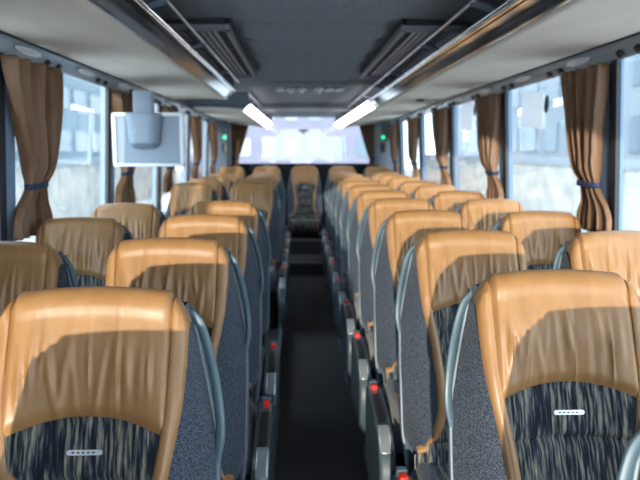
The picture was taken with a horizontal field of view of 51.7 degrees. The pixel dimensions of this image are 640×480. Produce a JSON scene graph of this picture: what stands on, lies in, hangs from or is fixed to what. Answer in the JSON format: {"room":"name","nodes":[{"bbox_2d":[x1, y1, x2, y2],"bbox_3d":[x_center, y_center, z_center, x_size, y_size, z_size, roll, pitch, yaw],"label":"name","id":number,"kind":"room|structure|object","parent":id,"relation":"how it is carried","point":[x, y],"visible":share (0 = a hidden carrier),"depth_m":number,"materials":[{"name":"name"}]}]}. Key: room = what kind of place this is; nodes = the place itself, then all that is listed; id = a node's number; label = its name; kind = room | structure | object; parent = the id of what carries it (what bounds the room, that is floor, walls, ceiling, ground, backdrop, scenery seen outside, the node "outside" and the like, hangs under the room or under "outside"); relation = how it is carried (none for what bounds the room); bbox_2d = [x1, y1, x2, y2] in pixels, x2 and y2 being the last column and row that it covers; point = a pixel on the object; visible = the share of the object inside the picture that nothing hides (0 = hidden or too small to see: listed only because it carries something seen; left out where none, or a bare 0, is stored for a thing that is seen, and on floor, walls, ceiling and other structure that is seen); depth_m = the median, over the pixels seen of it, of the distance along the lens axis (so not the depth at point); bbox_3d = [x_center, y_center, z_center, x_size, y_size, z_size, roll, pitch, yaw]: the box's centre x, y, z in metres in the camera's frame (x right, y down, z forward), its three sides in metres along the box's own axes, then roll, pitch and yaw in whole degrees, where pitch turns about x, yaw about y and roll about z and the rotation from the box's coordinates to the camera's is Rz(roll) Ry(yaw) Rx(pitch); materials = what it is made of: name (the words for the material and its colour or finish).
{"room":"vehicle interior","nodes":[
{"label":"vehicle interior","id":0,"kind":"room"},
{"bbox_2d":[1,30,197,110],"bbox_3d":[-1.307,-1.172,4.265,0.070,0.350,10.650,0,8,-2],"label":"wall","id":1,"kind":"structure","parent":0,"point":[183,101],"depth_m":6.35,"materials":[{"name":"plastic"}]},
{"bbox_2d":[0,0,238,99],"bbox_3d":[-0.876,-0.823,2.292,0.611,0.168,6.620,0,8,-2],"label":"luggage rack","id":2,"kind":"object","parent":1,"relation":"attached to","point":[127,40],"visible":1,"depth_m":2.68,"materials":[{"name":"plastic"}]},
{"bbox_2d":[0,30,218,123],"bbox_3d":[-1.226,-0.923,3.966,0.065,0.094,9.986,0,8,-2],"label":"channel","id":3,"kind":"object","parent":2,"relation":"attached to","point":[10,44],"visible":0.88,"depth_m":3.28,"materials":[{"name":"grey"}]},
{"bbox_2d":[15,45,41,56],"bbox_3d":[-1.179,-0.764,2.674,0.025,0.027,0.257,0,8,-2],"label":"reading lamp","id":4,"kind":"object","parent":3,"relation":"attached to","point":[21,50],"depth_m":2.67,"materials":[{"name":"white plastic"}]},
{"bbox_2d":[0,55,63,240],"bbox_3d":[-1.180,-0.381,2.797,0.095,0.710,0.563,0,8,-2],"label":"curtain","id":5,"kind":"object","parent":3,"relation":"hanging from","point":[35,91],"visible":0.94,"depth_m":2.69,"materials":[{"name":"brown fabric"}]},
{"bbox_2d":[111,90,135,202],"bbox_3d":[-1.228,-0.581,4.263,0.094,0.710,0.562,0,8,-2],"label":"curtain","id":6,"kind":"object","parent":3,"relation":"hanging from","point":[121,101],"visible":0.52,"depth_m":4.13,"materials":[{"name":"brown fabric"}]},
{"bbox_2d":[111,91,185,166],"bbox_3d":[-0.998,-0.703,4.107,0.422,0.478,0.647,0,8,2],"label":"monitor","id":7,"kind":"object","parent":3,"relation":"hanging from","point":[142,137],"visible":1,"depth_m":3.86,"materials":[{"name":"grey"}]},
{"bbox_2d":[162,106,178,192],"bbox_3d":[-1.278,-0.777,5.698,0.099,0.709,0.562,0,8,-2],"label":"curtain","id":8,"kind":"object","parent":3,"relation":"hanging from","point":[168,177],"visible":0.36,"depth_m":5.57,"materials":[{"name":"brown fabric"}]},
{"bbox_2d":[190,117,201,178],"bbox_3d":[-1.325,-0.966,7.134,0.092,0.697,0.562,0,8,-1],"label":"curtain","id":9,"kind":"object","parent":3,"relation":"hanging from","point":[196,123],"visible":0.92,"depth_m":6.99,"materials":[{"name":"brown fabric"}]},
{"bbox_2d":[209,123,217,174],"bbox_3d":[-1.373,-1.155,8.571,0.096,0.684,0.561,0,8,-1],"label":"curtain","id":10,"kind":"object","parent":3,"relation":"hanging from","point":[213,128],"visible":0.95,"depth_m":8.41,"materials":[{"name":"brown fabric"}]},
{"bbox_2d":[126,0,232,92],"bbox_3d":[-0.901,-0.787,2.296,0.560,0.021,6.620,0,8,-2],"label":"tray","id":11,"kind":"object","parent":2,"relation":"on","point":[138,14],"depth_m":2.89,"materials":[{"name":"grey plastic"}]},
{"bbox_2d":[215,120,230,172],"bbox_3d":[-1.416,-1.064,9.285,0.270,1.800,0.730,0,8,-2],"label":"wall","id":12,"kind":"structure","parent":0,"point":[224,158],"depth_m":8.92,"materials":[{"name":"grey plastic"}]},
{"bbox_2d":[230,123,248,165],"bbox_3d":[-1.133,-1.321,9.466,0.293,0.860,0.068,0,8,-2],"label":"curtain","id":13,"kind":"object","parent":12,"relation":"hanging from","point":[238,131],"visible":0.73,"depth_m":9.45,"materials":[{"name":"brown fabric"}]},
{"bbox_2d":[239,163,368,227],"bbox_3d":[-0.233,-0.493,9.740,2.260,1.265,0.080,0,8,-2],"label":"wall","id":14,"kind":"structure","parent":0,"point":[285,168],"depth_m":9.63,"materials":[{"name":"black"}]},
{"bbox_2d":[251,103,358,116],"bbox_3d":[-0.223,-1.883,9.258,2.260,0.290,0.660,0,8,-2],"label":"wall","id":15,"kind":"structure","parent":0,"point":[274,113],"depth_m":9.20,"materials":[{"name":"plastic"}]},
{"bbox_2d":[189,91,272,128],"bbox_3d":[-0.996,-1.541,8.012,0.751,0.291,2.651,0,8,-2],"label":"luggage rack","id":16,"kind":"object","parent":15,"relation":"attached to","point":[237,109],"visible":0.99,"depth_m":6.91,"materials":[{"name":"plastic"}]},
{"bbox_2d":[189,104,271,124],"bbox_3d":[-1.004,-1.501,8.017,0.736,0.106,2.650,0,8,-2],"label":"tray","id":17,"kind":"object","parent":16,"relation":"on","point":[244,114],"depth_m":7.29,"materials":[{"name":"grey plastic"}]},
{"bbox_2d":[253,106,358,110],"bbox_3d":[-0.214,-1.789,8.999,1.560,0.064,0.064,0,8,-2],"label":"roller blind","id":18,"kind":"object","parent":15,"relation":"attached to","point":[262,108],"visible":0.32,"depth_m":8.98,"materials":[{"name":"grey"}]},
{"bbox_2d":[284,225,325,253],"bbox_3d":[-0.204,0.071,8.950,0.600,0.360,1.680,0,8,-2],"label":"step","id":19,"kind":"structure","parent":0,"point":[297,245],"depth_m":8.11,"materials":[{"name":"carpet"}]},
{"bbox_2d":[287,166,322,237],"bbox_3d":[-0.195,-0.388,8.589,0.470,1.138,0.797,0,8,-2],"label":"seat","id":20,"kind":"object","parent":19,"relation":"on","point":[304,190],"visible":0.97,"depth_m":8.73,"materials":[{"name":"fabric"}]},
{"bbox_2d":[293,219,316,231],"bbox_3d":[-0.190,-0.198,8.463,0.306,0.166,0.492,0,8,-2],"label":"seat cushion","id":21,"kind":"object","parent":20,"relation":"on","point":[299,225],"depth_m":8.23,"materials":[{"name":"fabric"}]},
{"bbox_2d":[246,275,367,479],"bbox_3d":[-0.031,0.930,3.761,2.540,0.060,9.000,0,8,-2],"label":"floor","id":22,"kind":"structure","parent":0,"point":[318,438],"depth_m":3.77,"materials":[{"name":"carpet"}]},
{"bbox_2d":[0,241,78,315],"bbox_3d":[-0.952,0.612,1.753,0.477,1.138,0.797,0,8,-2],"label":"seat","id":23,"kind":"object","parent":22,"relation":"on","point":[24,266],"visible":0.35,"depth_m":1.97,"materials":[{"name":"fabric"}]},
{"bbox_2d":[35,217,132,286],"bbox_3d":[-0.976,0.512,2.486,0.477,1.138,0.797,0,8,-2],"label":"seat","id":24,"kind":"object","parent":22,"relation":"on","point":[87,242],"visible":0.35,"depth_m":2.69,"materials":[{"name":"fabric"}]},
{"bbox_2d":[0,286,224,479],"bbox_3d":[-0.391,0.704,0.987,0.548,1.138,0.888,0,8,-2],"label":"seat","id":25,"kind":"object","parent":22,"relation":"on","point":[97,382],"visible":1,"depth_m":1.22,"materials":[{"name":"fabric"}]},
{"bbox_2d":[91,203,166,238],"bbox_3d":[-1.000,0.413,3.209,0.477,1.138,0.797,0,8,-2],"label":"seat","id":26,"kind":"object","parent":22,"relation":"on","point":[142,220],"visible":0.18,"depth_m":3.42,"materials":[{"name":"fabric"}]},
{"bbox_2d":[104,237,251,479],"bbox_3d":[-0.415,0.606,1.710,0.548,1.138,0.888,0,8,-2],"label":"seat","id":27,"kind":"object","parent":22,"relation":"on","point":[202,273],"visible":0.46,"depth_m":1.95,"materials":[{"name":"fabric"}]},
{"bbox_2d":[165,182,218,218],"bbox_3d":[-1.071,0.121,5.338,0.477,1.138,0.797,0,8,-2],"label":"seat","id":28,"kind":"object","parent":22,"relation":"on","point":[183,196],"visible":0.29,"depth_m":5.54,"materials":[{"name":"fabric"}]},
{"bbox_2d":[188,179,227,200],"bbox_3d":[-1.096,0.021,6.071,0.477,1.138,0.797,0,8,-2],"label":"seat","id":29,"kind":"object","parent":22,"relation":"on","point":[220,188],"visible":0.19,"depth_m":6.29,"materials":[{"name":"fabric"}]},
{"bbox_2d":[199,176,232,197],"bbox_3d":[-1.120,-0.079,6.803,0.477,1.138,0.797,0,8,-2],"label":"seat","id":30,"kind":"object","parent":22,"relation":"on","point":[227,182],"visible":0.12,"depth_m":7.02,"materials":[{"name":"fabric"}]},
{"bbox_2d":[158,214,274,479],"bbox_3d":[-0.439,0.506,2.443,0.548,1.138,0.888,0,8,-2],"label":"seat","id":31,"kind":"object","parent":22,"relation":"on","point":[230,232],"visible":0.34,"depth_m":2.69,"materials":[{"name":"fabric"}]},
{"bbox_2d":[188,200,279,467],"bbox_3d":[-0.463,0.407,3.166,0.548,1.138,0.888,0,8,-2],"label":"seat","id":32,"kind":"object","parent":22,"relation":"on","point":[270,375],"visible":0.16,"depth_m":3.41,"materials":[{"name":"fabric"}]},
{"bbox_2d":[228,181,286,333],"bbox_3d":[-0.535,0.114,5.314,0.548,1.138,0.888,0,8,-2],"label":"seat","id":33,"kind":"object","parent":22,"relation":"on","point":[262,195],"visible":0.47,"depth_m":5.54,"materials":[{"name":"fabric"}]},
{"bbox_2d":[240,178,287,306],"bbox_3d":[-0.559,0.014,6.047,0.548,1.138,0.888,0,8,-2],"label":"seat","id":34,"kind":"object","parent":22,"relation":"on","point":[284,258],"visible":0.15,"depth_m":6.30,"materials":[{"name":"fabric"}]},
{"bbox_2d":[246,175,288,280],"bbox_3d":[-0.584,-0.086,6.780,0.548,1.138,0.888,0,8,-2],"label":"seat","id":35,"kind":"object","parent":22,"relation":"on","point":[285,245],"visible":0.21,"depth_m":7.04,"materials":[{"name":"fabric"}]},
{"bbox_2d":[252,172,289,267],"bbox_3d":[-0.608,-0.186,7.513,0.548,1.138,0.888,0,8,-2],"label":"seat","id":36,"kind":"object","parent":22,"relation":"on","point":[287,234],"visible":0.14,"depth_m":7.77,"materials":[{"name":"fabric"}]},
{"bbox_2d":[277,322,283,371],"bbox_3d":[-0.253,0.856,3.693,0.037,0.105,8.900,0,8,-2],"label":"trim","id":37,"kind":"structure","parent":22,"relation":"on","point":[280,332],"depth_m":4.57,"materials":[{"name":"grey plastic"}]},
{"bbox_2d":[321,172,356,264],"bbox_3d":[0.283,-0.220,7.765,0.548,1.138,0.888,0,8,-2],"label":"seat","id":38,"kind":"object","parent":22,"relation":"on","point":[324,233],"visible":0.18,"depth_m":8.02,"materials":[{"name":"fabric"}]},
{"bbox_2d":[324,174,363,286],"bbox_3d":[0.307,-0.120,7.032,0.548,1.138,0.888,0,8,-2],"label":"seat","id":39,"kind":"object","parent":22,"relation":"on","point":[327,242],"visible":0.2,"depth_m":7.28,"materials":[{"name":"fabric"}]},
{"bbox_2d":[324,272,369,479],"bbox_3d":[0.194,0.854,3.708,0.037,0.105,8.900,0,8,-2],"label":"trim","id":40,"kind":"structure","parent":22,"relation":"on","point":[363,438],"depth_m":3.06,"materials":[{"name":"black plastic"}]},
{"bbox_2d":[327,176,370,303],"bbox_3d":[0.332,-0.020,6.300,0.548,1.138,0.888,0,8,-2],"label":"seat","id":41,"kind":"object","parent":22,"relation":"on","point":[331,253],"visible":0.16,"depth_m":6.55,"materials":[{"name":"fabric"}]},
{"bbox_2d":[330,180,380,325],"bbox_3d":[0.356,0.080,5.567,0.548,1.138,0.888,0,8,-2],"label":"seat","id":42,"kind":"object","parent":22,"relation":"on","point":[335,267],"visible":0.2,"depth_m":5.81,"materials":[{"name":"fabric"}]},
{"bbox_2d":[335,184,392,353],"bbox_3d":[0.380,0.180,4.834,0.548,1.138,0.888,0,8,-2],"label":"seat","id":43,"kind":"object","parent":22,"relation":"on","point":[341,285],"visible":0.2,"depth_m":5.07,"materials":[{"name":"fabric"}]},
{"bbox_2d":[342,190,409,392],"bbox_3d":[0.405,0.280,4.101,0.548,1.138,0.888,0,8,-2],"label":"seat","id":44,"kind":"object","parent":22,"relation":"on","point":[350,322],"visible":0.19,"depth_m":4.33,"materials":[{"name":"fabric"}]},
{"bbox_2d":[351,198,433,450],"bbox_3d":[0.429,0.379,3.368,0.548,1.138,0.888,0,8,-2],"label":"seat","id":45,"kind":"object","parent":22,"relation":"on","point":[363,370],"visible":0.27,"depth_m":3.58,"materials":[{"name":"fabric"}]},
{"bbox_2d":[377,174,408,184],"bbox_3d":[0.841,-0.123,7.090,0.477,1.138,0.797,0,8,-2],"label":"seat","id":46,"kind":"object","parent":22,"relation":"on","point":[383,179],"visible":0.09,"depth_m":7.31,"materials":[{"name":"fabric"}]},
{"bbox_2d":[386,177,420,189],"bbox_3d":[0.865,-0.023,6.357,0.477,1.138,0.797,0,8,-2],"label":"seat","id":47,"kind":"object","parent":22,"relation":"on","point":[395,182],"visible":0.11,"depth_m":6.57,"materials":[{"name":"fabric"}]},
{"bbox_2d":[365,210,468,479],"bbox_3d":[0.454,0.479,2.635,0.548,1.138,0.888,0,8,-2],"label":"seat","id":48,"kind":"object","parent":22,"relation":"on","point":[397,233],"visible":0.42,"depth_m":2.84,"materials":[{"name":"fabric"}]},
{"bbox_2d":[396,180,437,195],"bbox_3d":[0.889,0.077,5.624,0.477,1.138,0.797,0,8,-2],"label":"seat","id":49,"kind":"object","parent":22,"relation":"on","point":[408,187],"visible":0.14,"depth_m":5.84,"materials":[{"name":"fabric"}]},
{"bbox_2d":[410,185,457,201],"bbox_3d":[0.914,0.177,4.891,0.477,1.138,0.797,0,8,-2],"label":"seat","id":50,"kind":"object","parent":22,"relation":"on","point":[426,192],"visible":0.17,"depth_m":5.11,"materials":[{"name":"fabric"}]},
{"bbox_2d":[429,190,484,210],"bbox_3d":[0.938,0.277,4.159,0.477,1.138,0.797,0,8,-2],"label":"seat","id":51,"kind":"object","parent":22,"relation":"on","point":[444,200],"visible":0.16,"depth_m":4.37,"materials":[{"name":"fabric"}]},
{"bbox_2d":[392,229,526,479],"bbox_3d":[0.478,0.579,1.903,0.548,1.138,0.888,0,8,-2],"label":"seat","id":52,"kind":"object","parent":22,"relation":"on","point":[438,270],"visible":0.52,"depth_m":2.13,"materials":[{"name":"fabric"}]},
{"bbox_2d":[434,463,448,479],"bbox_3d":[0.512,0.763,1.817,0.314,0.166,0.492,0,8,-2],"label":"seat cushion","id":53,"kind":"object","parent":52,"relation":"on","point":[440,469],"depth_m":1.98,"materials":[{"name":"fabric"}]},
{"bbox_2d":[456,198,523,229],"bbox_3d":[0.963,0.377,3.426,0.477,1.138,0.797,0,8,-2],"label":"seat","id":54,"kind":"object","parent":22,"relation":"on","point":[479,214],"visible":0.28,"depth_m":3.63,"materials":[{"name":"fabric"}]},
{"bbox_2d":[492,210,580,269],"bbox_3d":[0.987,0.477,2.693,0.477,1.138,0.797,0,8,-2],"label":"seat","id":55,"kind":"object","parent":22,"relation":"on","point":[542,233],"visible":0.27,"depth_m":2.90,"materials":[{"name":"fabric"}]},
{"bbox_2d":[444,269,639,479],"bbox_3d":[0.502,0.679,1.170,0.548,1.138,0.888,0,8,-2],"label":"seat","id":56,"kind":"object","parent":22,"relation":"on","point":[542,373],"visible":0.98,"depth_m":1.40,"materials":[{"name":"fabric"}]},
{"bbox_2d":[552,230,639,297],"bbox_3d":[1.012,0.577,1.960,0.477,1.138,0.797,0,8,-2],"label":"seat","id":57,"kind":"object","parent":22,"relation":"on","point":[616,251],"visible":0.28,"depth_m":2.17,"materials":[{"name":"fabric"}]},
{"bbox_2d":[617,418,639,479],"bbox_3d":[0.539,0.779,0.437,0.548,1.138,0.888,0,8,-2],"label":"seat","id":58,"kind":"object","parent":22,"relation":"on","point":[629,469],"visible":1,"depth_m":0.76,"materials":[{"name":"fabric"}]},
{"bbox_2d":[289,254,324,274],"bbox_3d":[-0.166,0.314,7.803,0.600,0.190,0.660,0,8,-2],"label":"step","id":59,"kind":"structure","parent":0,"point":[295,269],"depth_m":7.48,"materials":[{"name":"carpet"}]},
{"bbox_2d":[142,0,506,103],"bbox_3d":[-0.048,-1.190,4.002,2.440,0.110,10.050,0,8,-2],"label":"ceiling","id":60,"kind":"structure","parent":0,"point":[333,40],"depth_m":3.37,"materials":[{"name":"plastic"}]},
{"bbox_2d":[163,18,256,77],"bbox_3d":[-0.634,-1.184,4.235,0.337,0.058,2.162,0,8,-2],"label":"ceiling vent","id":61,"kind":"object","parent":60,"relation":"in","point":[219,34],"visible":0.7,"depth_m":3.68,"materials":[{"name":"grey plastic"}]},
{"bbox_2d":[271,80,346,93],"bbox_3d":[-0.107,-1.431,6.214,0.690,0.114,0.600,0,8,-2],"label":"console","id":62,"kind":"object","parent":60,"relation":"attached to","point":[318,86],"visible":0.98,"depth_m":5.94,"materials":[{"name":"plastic"}]},
{"bbox_2d":[359,19,467,78],"bbox_3d":[0.521,-1.189,4.273,0.337,0.058,2.162,0,8,-2],"label":"ceiling vent","id":63,"kind":"object","parent":60,"relation":"in","point":[408,34],"visible":0.68,"depth_m":3.74,"materials":[{"name":"grey plastic"}]},
{"bbox_2d":[335,0,639,128],"bbox_3d":[0.755,-1.025,4.228,0.761,0.291,10.400,0,8,-2],"label":"luggage rack","id":64,"kind":"object","parent":60,"relation":"attached to","point":[515,37],"visible":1,"depth_m":2.85,"materials":[{"name":"plastic"}]},
{"bbox_2d":[336,0,526,124],"bbox_3d":[0.763,-0.996,4.232,0.746,0.129,10.400,0,8,-2],"label":"tray","id":65,"kind":"object","parent":64,"relation":"on","point":[493,49],"depth_m":3.57,"materials":[{"name":"grey plastic"}]},
{"bbox_2d":[389,32,639,123],"bbox_3d":[1.127,-0.949,4.157,0.065,0.094,10.216,0,8,-2],"label":"channel","id":66,"kind":"object","parent":64,"relation":"attached to","point":[628,46],"visible":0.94,"depth_m":3.35,"materials":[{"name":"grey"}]},
{"bbox_2d":[389,124,399,173],"bbox_3d":[0.971,-1.178,8.742,0.096,0.683,0.633,0,8,-3],"label":"curtain","id":67,"kind":"object","parent":66,"relation":"hanging from","point":[394,129],"visible":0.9,"depth_m":8.54,"materials":[{"name":"brown fabric"}]},
{"bbox_2d":[407,118,419,177],"bbox_3d":[1.021,-0.989,7.305,0.095,0.696,0.631,0,8,-2],"label":"curtain","id":68,"kind":"object","parent":66,"relation":"hanging from","point":[413,123],"visible":0.91,"depth_m":7.13,"materials":[{"name":"brown fabric"}]},
{"bbox_2d":[432,108,451,184],"bbox_3d":[1.069,-0.800,5.869,0.100,0.709,0.632,0,8,-2],"label":"curtain","id":69,"kind":"object","parent":66,"relation":"hanging from","point":[440,117],"visible":0.91,"depth_m":5.68,"materials":[{"name":"brown fabric"}]},
{"bbox_2d":[474,93,503,198],"bbox_3d":[1.114,-0.604,4.433,0.095,0.710,0.632,0,8,-2],"label":"curtain","id":70,"kind":"object","parent":66,"relation":"hanging from","point":[488,108],"visible":0.95,"depth_m":4.26,"materials":[{"name":"brown fabric"}]},
{"bbox_2d":[566,56,590,65],"bbox_3d":[1.163,-0.805,2.979,0.025,0.027,0.257,0,8,-2],"label":"reading lamp","id":71,"kind":"object","parent":66,"relation":"attached to","point":[570,60],"depth_m":2.97,"materials":[{"name":"white plastic"}]},
{"bbox_2d":[560,63,611,231],"bbox_3d":[1.166,-0.400,2.932,0.100,0.709,0.503,0,8,-2],"label":"curtain","id":72,"kind":"object","parent":66,"relation":"hanging from","point":[584,90],"visible":0.95,"depth_m":2.83,"materials":[{"name":"brown fabric"}]},
{"bbox_2d":[374,121,393,171],"bbox_3d":[0.953,-1.075,9.362,0.310,1.800,0.730,0,8,-2],"label":"wall","id":73,"kind":"structure","parent":0,"point":[382,127],"depth_m":8.99,"materials":[{"name":"grey plastic"}]},
{"bbox_2d":[359,123,374,165],"bbox_3d":[0.670,-1.330,9.532,0.279,0.860,0.068,0,8,3],"label":"curtain","id":74,"kind":"object","parent":73,"relation":"hanging from","point":[367,131],"visible":0.67,"depth_m":9.51,"materials":[{"name":"brown fabric"}]},
{"bbox_3d":[-1.354,0.438,4.483,0.070,0.920,10.650,0,8,-2],"label":"wall","id":75,"kind":"structure","parent":0,"visible":0},
{"bbox_2d":[0,52,6,240],"bbox_3d":[-1.229,-0.270,2.537,0.066,1.010,0.059,0,8,-2],"label":"trim","id":76,"kind":"structure","parent":75,"relation":"attached to","point":[3,190],"depth_m":2.54,"materials":[{"name":"black"}]},
{"bbox_2d":[5,82,15,240],"bbox_3d":[-1.257,-0.281,2.616,0.108,1.010,0.100,0,8,-2],"label":"trim","id":77,"kind":"structure","parent":75,"relation":"attached to","point":[10,135],"depth_m":2.61,"materials":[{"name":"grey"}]},
{"bbox_2d":[100,86,113,204],"bbox_3d":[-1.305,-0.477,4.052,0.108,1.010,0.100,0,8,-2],"label":"trim","id":78,"kind":"structure","parent":75,"relation":"attached to","point":[102,89],"depth_m":4.00,"materials":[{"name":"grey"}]},
{"bbox_2d":[152,104,161,210],"bbox_3d":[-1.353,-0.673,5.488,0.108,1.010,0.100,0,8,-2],"label":"trim","id":79,"kind":"structure","parent":75,"relation":"attached to","point":[153,168],"depth_m":5.47,"materials":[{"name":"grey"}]},
{"bbox_2d":[182,114,190,182],"bbox_3d":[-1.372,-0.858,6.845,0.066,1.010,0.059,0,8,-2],"label":"trim","id":80,"kind":"structure","parent":75,"relation":"attached to","point":[188,116],"depth_m":6.82,"materials":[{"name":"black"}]},
{"bbox_2d":[198,121,205,177],"bbox_3d":[-1.409,-0.962,7.612,0.047,1.010,1.290,0,8,-2],"label":"window","id":81,"kind":"structure","parent":75,"relation":"in","point":[201,170],"depth_m":8.03,"materials":[{"name":"clear glass"}]},
{"bbox_3d":[-0.990,0.196,8.981,0.970,0.105,1.600,0,8,-2],"label":"floor","id":82,"kind":"structure","parent":0,"visible":0},
{"bbox_2d":[217,166,245,180],"bbox_3d":[-1.179,-0.379,8.558,0.470,1.138,0.797,0,8,-2],"label":"seat","id":83,"kind":"object","parent":82,"relation":"on","point":[239,172],"visible":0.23,"depth_m":8.77,"materials":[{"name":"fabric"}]},
{"bbox_2d":[253,166,282,179],"bbox_3d":[-0.700,-0.381,8.574,0.470,1.138,0.797,0,8,-2],"label":"seat","id":84,"kind":"object","parent":82,"relation":"on","point":[272,169],"visible":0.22,"depth_m":8.79,"materials":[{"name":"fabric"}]},
{"bbox_3d":[0.579,0.189,9.032,0.970,0.105,1.600,0,8,-2],"label":"floor","id":85,"kind":"structure","parent":0,"visible":0},
{"bbox_2d":[325,166,355,185],"bbox_3d":[0.310,-0.385,8.607,0.470,1.138,0.797,0,8,-2],"label":"seat","id":86,"kind":"object","parent":85,"relation":"on","point":[334,168],"visible":0.17,"depth_m":8.82,"materials":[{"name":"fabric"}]},
{"bbox_2d":[363,166,390,177],"bbox_3d":[0.790,-0.388,8.622,0.470,1.138,0.797,0,8,-2],"label":"seat","id":87,"kind":"object","parent":85,"relation":"on","point":[369,171],"visible":0.16,"depth_m":8.84,"materials":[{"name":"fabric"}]},
{"bbox_3d":[1.238,0.427,4.568,0.070,0.920,10.650,0,8,-2],"label":"wall","id":88,"kind":"structure","parent":0,"visible":0},
{"bbox_2d":[398,122,404,174],"bbox_3d":[1.061,-1.094,8.581,0.108,1.010,0.100,0,8,-2],"label":"trim","id":89,"kind":"structure","parent":88,"relation":"attached to","point":[402,123],"depth_m":8.53,"materials":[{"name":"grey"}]},
{"bbox_2d":[418,115,426,179],"bbox_3d":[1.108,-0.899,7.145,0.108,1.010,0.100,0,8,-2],"label":"trim","id":90,"kind":"structure","parent":88,"relation":"attached to","point":[423,117],"depth_m":7.09,"materials":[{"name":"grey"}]},
{"bbox_2d":[449,106,458,189],"bbox_3d":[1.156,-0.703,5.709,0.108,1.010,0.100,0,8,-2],"label":"trim","id":91,"kind":"structure","parent":88,"relation":"attached to","point":[455,107],"depth_m":5.66,"materials":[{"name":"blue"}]},
{"bbox_2d":[499,90,512,199],"bbox_3d":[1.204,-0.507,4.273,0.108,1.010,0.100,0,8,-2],"label":"trim","id":92,"kind":"structure","parent":88,"relation":"attached to","point":[509,92],"depth_m":4.23,"materials":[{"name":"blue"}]},
{"bbox_2d":[600,59,624,229],"bbox_3d":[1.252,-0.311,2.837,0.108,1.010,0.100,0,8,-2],"label":"trim","id":93,"kind":"structure","parent":88,"relation":"attached to","point":[604,178],"depth_m":2.80,"materials":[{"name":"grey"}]},
{"bbox_3d":[1.166,-0.601,4.961,0.047,1.010,1.290,0,8,-2],"label":"window","id":94,"kind":"structure","parent":88,"relation":"in","visible":0},
{"bbox_2d":[460,101,475,130],"bbox_3d":[1.137,-0.953,5.066,0.009,0.241,0.457,0,8,-1],"label":"notice","id":95,"kind":"object","parent":94,"relation":"attached to","point":[468,109],"visible":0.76,"depth_m":5.08,"materials":[{"name":"white paper"}]},
{"bbox_3d":[1.214,-0.405,3.525,0.047,1.010,1.290,0,8,-2],"label":"window","id":96,"kind":"structure","parent":88,"relation":"in","visible":0},
{"bbox_2d":[520,93,548,129],"bbox_3d":[1.187,-0.721,3.656,0.009,0.223,0.440,0,8,-1],"label":"notice","id":97,"kind":"object","parent":96,"relation":"attached to","point":[532,103],"visible":1,"depth_m":3.66,"materials":[{"name":"white paper"}]},
{"label":"outside","id":98,"kind":"structure","parent":0,"visible":0},
{"bbox_2d":[22,170,412,241],"bbox_3d":[-0.737,-0.652,25.132,140.000,0.200,130.000,0,8,-2],"label":"ground","id":99,"kind":"structure","parent":98,"point":[179,173],"depth_m":36.40,"materials":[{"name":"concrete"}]},
{"bbox_2d":[15,74,99,160],"bbox_3d":[-28.548,-16.144,47.337,14.600,24.500,76.600,0,8,-2],"label":"office building","id":100,"kind":"structure","parent":99,"relation":"on","point":[80,134],"depth_m":60.21,"materials":[{"name":"blue"}]},
{"bbox_2d":[15,158,175,217],"bbox_3d":[-9.259,-1.447,21.710,0.370,2.300,48.000,0,8,-2],"label":"wall","id":101,"kind":"structure","parent":99,"relation":"on","point":[74,186],"depth_m":25.41,"materials":[{"name":"concrete"}]},
{"bbox_2d":[190,117,368,179],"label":"window","id":102,"kind":"structure","parent":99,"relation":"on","point":[324,142],"depth_m":46.46,"materials":[{"name":"grey"}]},
{"bbox_2d":[426,154,639,232],"bbox_3d":[7.982,-1.558,22.269,0.370,2.370,48.000,0,8,-2],"label":"wall","id":103,"kind":"structure","parent":99,"relation":"on","point":[549,184],"depth_m":23.03,"materials":[{"name":"concrete"}]},
{"bbox_2d":[457,54,639,160],"bbox_3d":[25.423,-17.376,48.968,14.600,26.500,74.600,0,8,-2],"label":"office building","id":104,"kind":"structure","parent":99,"relation":"on","point":[550,141],"depth_m":52.07,"materials":[{"name":"grey"}]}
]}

